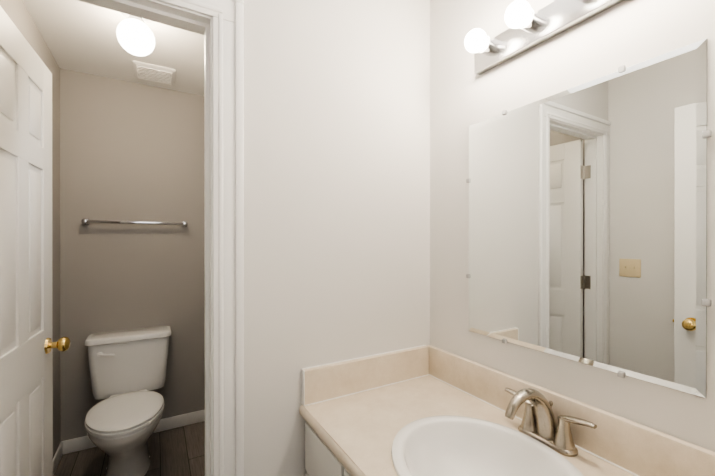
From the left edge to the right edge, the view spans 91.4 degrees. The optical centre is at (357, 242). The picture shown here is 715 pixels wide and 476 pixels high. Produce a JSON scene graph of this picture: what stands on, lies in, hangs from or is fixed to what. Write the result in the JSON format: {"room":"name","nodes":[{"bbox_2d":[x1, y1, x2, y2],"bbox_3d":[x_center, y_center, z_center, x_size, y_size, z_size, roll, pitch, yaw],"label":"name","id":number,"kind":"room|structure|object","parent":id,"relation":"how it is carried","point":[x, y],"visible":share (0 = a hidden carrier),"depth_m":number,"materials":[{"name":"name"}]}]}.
{"room":"bathroom","nodes":[
{"label":"bathroom","id":0,"kind":"room"},
{"bbox_2d":[0,0,60,456],"bbox_3d":[-1.538,0.123,1.516,0.100,2.440,1.727,0,0,-30],"label":"wall","id":1,"kind":"structure","parent":0,"point":[18,13],"depth_m":2.08,"materials":[{"name":"beige paint"}]},
{"bbox_2d":[0,6,70,475],"bbox_3d":[-1.127,0.323,1.172,0.177,2.030,0.598,0,0,-30],"label":"room door","id":2,"kind":"structure","parent":1,"relation":"in","point":[27,344],"depth_m":1.18,"materials":[{"name":"white paint"}]},
{"bbox_2d":[53,441,63,475],"bbox_3d":[-1.484,1.300,1.540,0.012,0.085,1.543,0,0,-30],"label":"baseboard","id":3,"kind":"structure","parent":1,"relation":"attached to","point":[60,451],"depth_m":2.10,"materials":[{"name":"white wood"}]},
{"bbox_2d":[23,0,203,95],"bbox_3d":[0.262,-1.119,-0.007,4.800,0.050,6.164,0,0,-30],"label":"ceiling","id":4,"kind":"structure","parent":0,"point":[78,36],"depth_m":1.94,"materials":[{"name":"paint"}]},
{"bbox_2d":[116,13,154,55],"bbox_3d":[-1.062,-1.000,1.674,0.158,0.194,0.158,0,0,-30],"label":"globe ceiling light","id":5,"kind":"object","parent":4,"relation":"attached to","point":[135,36],"visible":0.94,"depth_m":1.63,"materials":[{"name":"white glass"}]},
{"bbox_2d":[132,60,175,84],"bbox_3d":[-1.313,-1.088,2.256,0.235,0.021,0.235,0,0,-30],"label":"ceiling vent","id":6,"kind":"object","parent":4,"relation":"in","point":[152,72],"visible":0.98,"depth_m":2.22,"materials":[{"name":"white plastic"}]},
{"bbox_2d":[54,421,204,475],"bbox_3d":[0.262,1.371,-0.002,4.800,0.050,6.164,0,0,-30],"label":"floor","id":7,"kind":"structure","parent":0,"point":[178,451],"depth_m":2.17,"materials":[{"name":"wood"}]},
{"bbox_2d":[85,326,171,475],"bbox_3d":[-1.352,0.966,2.055,0.468,0.751,0.774,0,0,-30],"label":"toilet","id":8,"kind":"object","parent":7,"relation":"on","point":[128,368],"visible":1,"depth_m":2.12,"materials":[{"name":"white ceramic"}]},
{"bbox_2d":[299,345,714,475],"bbox_3d":[0.347,0.896,0.883,0.607,0.896,1.162,0,0,-30],"label":"vanity cabinet","id":9,"kind":"object","parent":7,"relation":"on","point":[358,414],"visible":0.79,"depth_m":1.14,"materials":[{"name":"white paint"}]},
{"bbox_2d":[302,375,634,475],"bbox_3d":[0.352,0.593,0.884,0.597,0.038,1.160,0,0,-30],"label":"countertop","id":10,"kind":"structure","parent":9,"relation":"on","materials":[{"name":"beige stone"}]},
{"bbox_2d":[391,415,583,475],"bbox_3d":[0.320,0.643,0.889,0.440,0.168,0.510,0,0,-30],"label":"sink","id":11,"kind":"object","parent":10,"relation":"in","point":[446,445],"visible":1,"depth_m":1.04,"materials":[{"name":"white ceramic"}]},
{"bbox_2d":[505,388,596,456],"bbox_3d":[0.482,0.489,0.970,0.205,0.170,0.263,0,0,-30],"label":"faucet","id":12,"kind":"object","parent":10,"relation":"on","point":[538,422],"visible":1,"depth_m":0.97,"materials":[{"name":"silver metal"}]},
{"bbox_2d":[60,68,204,440],"bbox_3d":[-1.479,0.121,2.491,0.980,2.440,0.100,0,0,-30],"label":"wall","id":13,"kind":"structure","parent":0,"point":[131,151],"depth_m":2.39,"materials":[{"name":"beige paint"}]},
{"bbox_2d":[81,219,186,226],"bbox_3d":[-1.499,-0.134,2.381,0.609,0.040,0.066,0,0,-30],"label":"towel rail","id":14,"kind":"object","parent":13,"relation":"attached to","point":[88,221],"visible":1,"depth_m":2.34,"materials":[{"name":"silver metal"}]},
{"bbox_2d":[64,409,204,453],"bbox_3d":[-1.497,1.298,2.417,0.810,0.085,0.013,0,0,-30],"label":"baseboard","id":15,"kind":"structure","parent":13,"relation":"attached to","point":[79,443],"depth_m":2.48,"materials":[{"name":"white wood"}]},
{"bbox_2d":[243,0,429,475],"bbox_3d":[-0.085,0.123,1.360,0.879,2.440,0.099,0,0,-30],"label":"wall","id":16,"kind":"structure","parent":0,"point":[336,180],"depth_m":1.28,"materials":[{"name":"white paint"}]},
{"bbox_2d":[77,0,243,475],"bbox_3d":[-0.731,0.276,0.988,0.766,2.137,0.142,0,0,-30],"label":"door frame","id":17,"kind":"structure","parent":16,"relation":"attached to","point":[218,25],"depth_m":1.10,"materials":[{"name":"white wood"}]},
{"bbox_2d":[430,0,714,451],"bbox_3d":[0.660,0.124,1.050,0.100,2.440,1.390,0,0,-30],"label":"wall","id":18,"kind":"structure","parent":0,"point":[464,96],"depth_m":1.10,"materials":[{"name":"white paint"}]},
{"bbox_2d":[464,0,624,74],"bbox_3d":[0.544,-0.669,0.999,0.148,0.093,0.610,0,0,-30],"label":"vanity light bar","id":19,"kind":"object","parent":18,"relation":"attached to","point":[529,26],"visible":1,"depth_m":1.05,"materials":[{"name":"silver metal"}]},
{"bbox_2d":[466,38,711,397],"bbox_3d":[0.595,-0.053,1.052,0.009,0.804,0.686,0,0,-30],"label":"mirror","id":20,"kind":"object","parent":18,"relation":"attached to","point":[588,223],"visible":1,"depth_m":0.93,"materials":[{"name":"clear glass"}]}
]}

